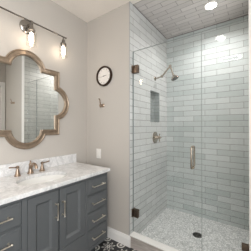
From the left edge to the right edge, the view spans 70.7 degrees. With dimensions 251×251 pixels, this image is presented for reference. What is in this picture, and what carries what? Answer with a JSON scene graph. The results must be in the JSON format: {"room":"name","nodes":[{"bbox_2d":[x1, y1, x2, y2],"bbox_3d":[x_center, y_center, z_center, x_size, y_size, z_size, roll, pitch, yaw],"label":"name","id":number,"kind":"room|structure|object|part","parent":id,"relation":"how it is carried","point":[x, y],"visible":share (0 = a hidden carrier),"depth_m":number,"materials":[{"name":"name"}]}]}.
{"room":"bathroom","nodes":[
{"label":"bathroom","id":0,"kind":"room"},
{"bbox_2d":[0,0,86,164],"bbox_3d":[-1.589,-0.025,0.976,0.100,2.740,3.735,0,0,36],"label":"wall","id":1,"kind":"structure","parent":0,"point":[72,67],"depth_m":2.02,"materials":[{"name":"paint"}]},
{"bbox_2d":[0,6,67,55],"bbox_3d":[-0.919,-0.897,1.703,0.144,0.276,0.790,0,0,36],"label":"vanity light","id":2,"kind":"object","parent":1,"relation":"attached to","point":[26,25],"visible":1,"depth_m":1.70,"materials":[{"name":"silver metal"}]},
{"bbox_3d":[-0.933,-0.969,1.713,0.111,0.132,0.132,0,0,36],"label":"wall plate","id":3,"kind":"part","parent":2,"relation":"part of","materials":[{"name":"silver metal"}]},
{"bbox_2d":[26,24,36,43],"bbox_3d":[-0.898,-0.872,1.688,0.090,0.226,0.090,0,0,36],"label":"bulb","id":4,"kind":"object","parent":2,"relation":"attached to","point":[31,30],"depth_m":1.67,"materials":[{"name":"white glass"}]},
{"bbox_2d":[60,37,67,55],"bbox_3d":[-0.694,-0.871,1.972,0.090,0.226,0.090,0,0,36],"label":"bulb","id":5,"kind":"object","parent":2,"relation":"attached to","point":[63,44],"depth_m":1.96,"materials":[{"name":"white glass"}]},
{"bbox_2d":[0,49,68,148],"bbox_3d":[-0.963,-0.254,1.731,0.036,0.972,0.972,0,0,36],"label":"mirror","id":6,"kind":"object","parent":1,"relation":"attached to","point":[32,99],"visible":1,"depth_m":1.75,"materials":[{"name":"brown wood"}]},
{"bbox_2d":[0,153,75,176],"bbox_3d":[-0.978,0.402,1.722,0.020,0.106,1.223,0,0,36],"label":"backsplash","id":7,"kind":"structure","parent":1,"relation":"attached to","point":[71,158],"depth_m":1.82,"materials":[{"name":"white stone"}]},
{"bbox_2d":[87,2,128,234],"bbox_3d":[-0.209,-0.019,2.223,0.690,2.740,0.100,0,0,36],"label":"wall","id":8,"kind":"structure","parent":0,"point":[107,34],"depth_m":2.13,"materials":[{"name":"paint"}]},
{"bbox_2d":[96,149,100,158],"bbox_3d":[-0.343,0.356,2.249,0.076,0.120,0.010,0,0,36],"label":"light switch","id":9,"kind":"object","parent":8,"relation":"attached to","point":[98,151],"visible":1,"depth_m":2.24,"materials":[{"name":"white plastic"}]},
{"bbox_2d":[96,66,111,85],"bbox_3d":[-0.267,-0.611,2.185,0.248,0.248,0.032,0,0,36],"label":"wall clock","id":10,"kind":"object","parent":8,"relation":"attached to","point":[104,74],"visible":1,"depth_m":2.18,"materials":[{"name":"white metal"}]},
{"bbox_2d":[107,226,130,247],"bbox_3d":[-0.234,1.291,2.163,0.712,0.120,0.016,0,0,36],"label":"baseboard","id":11,"kind":"structure","parent":8,"relation":"attached to","point":[113,234],"depth_m":2.04,"materials":[{"name":"white paint"}]},
{"bbox_2d":[129,2,129,234],"bbox_3d":[0.044,-0.081,1.979,0.015,2.618,0.004,0,0,36],"label":"trim","id":12,"kind":"structure","parent":8,"relation":"attached to","point":[129,2],"depth_m":1.98,"materials":[{"name":"tile"}]},
{"bbox_2d":[132,32,201,230],"bbox_3d":[0.385,0.178,1.802,0.738,2.045,0.115,0,0,36],"label":"shower door","id":13,"kind":"structure","parent":8,"relation":"attached to","point":[135,68],"depth_m":1.96,"materials":[{"name":"clear glass"}]},
{"bbox_3d":[0.621,0.293,1.633,0.028,0.218,0.115,0,0,36],"label":"pull handle","id":14,"kind":"part","parent":13,"relation":"part of","materials":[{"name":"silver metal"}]},
{"bbox_2d":[95,237,136,250],"bbox_3d":[-0.479,1.391,0.149,2.860,0.100,3.695,0,0,36],"label":"floor","id":15,"kind":"structure","parent":0,"point":[108,244],"depth_m":1.97,"materials":[{"name":"tile"}]},
{"bbox_2d":[0,172,106,250],"bbox_3d":[-0.737,0.917,1.551,0.569,0.862,1.180,0,0,36],"label":"vanity cabinet","id":16,"kind":"object","parent":15,"relation":"on","point":[72,216],"visible":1,"depth_m":1.43,"materials":[{"name":"grey paint"}]},
{"bbox_3d":[-0.767,0.752,1.053,0.037,0.017,0.168,0,0,36],"label":"handle","id":17,"kind":"part","parent":16,"relation":"part of","materials":[{"name":"silver metal"}]},
{"bbox_3d":[-0.767,0.587,1.054,0.037,0.017,0.168,0,0,36],"label":"handle","id":18,"kind":"part","parent":16,"relation":"part of","materials":[{"name":"silver metal"}]},
{"bbox_3d":[-0.793,0.752,1.071,0.026,0.152,0.293,0,0,36],"label":"drawer","id":19,"kind":"part","parent":16,"relation":"part of","materials":[{"name":"grey paint"}]},
{"bbox_3d":[-0.793,0.587,1.072,0.026,0.152,0.293,0,0,36],"label":"drawer","id":20,"kind":"part","parent":16,"relation":"part of","materials":[{"name":"grey paint"}]},
{"bbox_3d":[-0.793,0.669,1.072,0.022,0.006,0.300,0,0,36],"label":"divider rail","id":21,"kind":"part","parent":16,"relation":"part of","materials":[{"name":"grey paint"}]},
{"bbox_3d":[-0.614,0.757,1.324,0.023,0.489,0.240,0,0,36],"label":"door","id":22,"kind":"part","parent":16,"relation":"part of","materials":[{"name":"grey paint"}]},
{"bbox_2d":[0,162,109,204],"bbox_3d":[-0.753,0.470,1.563,0.571,0.030,1.227,0,0,36],"label":"countertop","id":23,"kind":"structure","parent":16,"relation":"on","point":[10,190],"depth_m":1.51,"materials":[{"name":"white stone"}]},
{"bbox_2d":[9,160,49,176],"bbox_3d":[-0.868,0.395,1.660,0.153,0.122,0.380,0,0,36],"label":"faucet","id":24,"kind":"object","parent":23,"relation":"on","point":[30,169],"visible":1,"depth_m":1.66,"materials":[{"name":"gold metal"}]},
{"bbox_2d":[9,166,20,176],"bbox_3d":[-0.986,0.407,1.574,0.056,0.095,0.103,0,0,36],"label":"handle","id":25,"kind":"object","parent":24,"relation":"on","point":[17,173],"depth_m":1.58,"materials":[{"name":"gold metal"}]},
{"bbox_3d":[-0.868,0.395,1.660,0.153,0.122,0.060,0,0,36],"label":"spout","id":26,"kind":"part","parent":24,"relation":"part of","materials":[{"name":"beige metal"}]},
{"bbox_2d":[39,161,49,171],"bbox_3d":[-0.825,0.409,1.799,0.056,0.095,0.103,0,0,36],"label":"handle","id":27,"kind":"object","parent":24,"relation":"on","point":[42,166],"depth_m":1.77,"materials":[{"name":"gold metal"}]},
{"bbox_2d":[18,175,64,184],"bbox_3d":[-0.723,0.554,1.555,0.347,0.137,0.482,0,0,36],"label":"sink","id":28,"kind":"object","parent":23,"relation":"in","point":[47,178],"visible":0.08,"depth_m":1.69,"materials":[{"name":"ceramic"}]},
{"bbox_3d":[-0.534,0.673,1.384,0.037,0.133,0.017,0,0,36],"label":"handle","id":29,"kind":"part","parent":16,"relation":"part of","materials":[{"name":"silver metal"}]},
{"bbox_3d":[-0.460,0.758,1.538,0.023,0.489,0.264,0,0,36],"label":"door","id":30,"kind":"part","parent":16,"relation":"part of","materials":[{"name":"grey paint"}]},
{"bbox_3d":[-0.289,1.089,1.773,0.026,0.158,0.255,0,0,36],"label":"drawer","id":31,"kind":"part","parent":16,"relation":"part of","materials":[{"name":"grey paint"}]},
{"bbox_3d":[-0.289,0.921,1.774,0.026,0.152,0.255,0,0,36],"label":"drawer","id":32,"kind":"part","parent":16,"relation":"part of","materials":[{"name":"grey paint"}]},
{"bbox_3d":[-0.289,0.756,1.774,0.026,0.152,0.255,0,0,36],"label":"drawer","id":33,"kind":"part","parent":16,"relation":"part of","materials":[{"name":"grey paint"}]},
{"bbox_3d":[-0.289,0.591,1.775,0.026,0.152,0.255,0,0,36],"label":"drawer","id":34,"kind":"part","parent":16,"relation":"part of","materials":[{"name":"grey paint"}]},
{"bbox_2d":[129,231,179,250],"bbox_3d":[0.511,1.279,1.675,1.089,0.140,0.086,0,0,36],"label":"shower curb","id":35,"kind":"object","parent":15,"relation":"on","point":[139,242],"visible":1,"depth_m":1.86,"materials":[{"name":"beige stone"}]},
{"bbox_2d":[202,18,248,250],"bbox_3d":[0.827,0.180,1.485,0.347,2.052,0.050,0,0,36],"label":"glass panel","id":36,"kind":"object","parent":35,"relation":"on","point":[245,247],"visible":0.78,"depth_m":1.39,"materials":[{"name":"clear glass"}]},
{"bbox_2d":[130,2,166,233],"bbox_3d":[0.307,-0.018,2.437,0.120,2.740,1.050,0,0,36],"label":"wall","id":37,"kind":"structure","parent":0,"point":[150,158],"depth_m":2.28,"materials":[{"name":"tile"}]},
{"bbox_2d":[150,90,158,121],"bbox_3d":[0.380,-0.262,2.516,0.088,0.430,0.290,0,0,36],"label":"niche","id":38,"kind":"object","parent":37,"relation":"attached to","point":[154,96],"depth_m":2.62,"materials":[{"name":"tile"}]},
{"bbox_2d":[152,132,161,142],"bbox_3d":[0.454,0.168,2.457,0.094,0.164,0.164,0,0,36],"label":"shower valve","id":39,"kind":"object","parent":37,"relation":"attached to","point":[155,137],"visible":1,"depth_m":2.44,"materials":[{"name":"silver metal"}]},
{"bbox_2d":[154,65,178,80],"bbox_3d":[0.552,-0.702,2.389,0.337,0.219,0.106,0,0,36],"label":"shower","id":40,"kind":"object","parent":37,"relation":"attached to","point":[174,77],"visible":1,"depth_m":2.34,"materials":[{"name":"silver metal"}]},
{"bbox_3d":[0.559,-0.733,2.379,0.188,0.158,0.048,0,0,36],"label":"arm","id":41,"kind":"part","parent":40,"relation":"part of","materials":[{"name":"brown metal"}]},
{"bbox_2d":[52,0,247,38],"bbox_3d":[-0.191,-1.447,0.565,2.860,0.100,4.685,0,0,36],"label":"ceiling","id":42,"kind":"structure","parent":0,"point":[172,18],"depth_m":2.16,"materials":[{"name":"tile"}]},
{"bbox_2d":[203,1,218,9],"bbox_3d":[0.989,-1.385,2.048,0.160,0.008,0.160,0,0,36],"label":"recessed light","id":43,"kind":"object","parent":42,"relation":"in","point":[210,5],"visible":1,"depth_m":2.04,"materials":[{"name":"white plastic"}]},
{"bbox_2d":[140,208,248,250],"bbox_3d":[0.817,1.378,2.102,1.090,0.145,0.990,0,0,36],"label":"floor","id":44,"kind":"structure","parent":0,"point":[173,228],"depth_m":2.14,"materials":[{"name":"tile"}]},
{"bbox_2d":[193,232,201,237],"bbox_3d":[0.856,1.303,2.105,0.108,0.005,0.108,0,0,36],"label":"shower drain","id":45,"kind":"object","parent":44,"relation":"on","point":[195,234],"visible":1,"depth_m":2.10,"materials":[{"name":"metal"}]},
{"bbox_2d":[167,15,248,230],"bbox_3d":[1.134,-0.017,2.552,1.330,2.740,0.100,0,0,36],"label":"wall","id":46,"kind":"structure","parent":0,"point":[218,191],"depth_m":2.45,"materials":[{"name":"tile"}]},
{"bbox_2d":[133,4,247,38],"bbox_3d":[0.817,-1.386,2.116,1.090,0.006,0.990,0,0,36],"label":"trim","id":47,"kind":"structure","parent":46,"relation":"attached to","point":[133,4],"depth_m":2.41,"materials":[{"name":"grey tile"}]},
{"bbox_3d":[1.323,-0.024,1.125,0.860,2.740,0.100,0,0,36],"label":"wall","id":48,"kind":"structure","parent":0,"visible":0},
{"bbox_2d":[248,0,250,250],"bbox_3d":[0.974,-0.084,1.309,0.101,2.618,0.008,0,0,36],"label":"trim","id":49,"kind":"structure","parent":48,"relation":"attached to","point":[249,1],"depth_m":1.33,"materials":[{"name":"white paint"}]}
]}

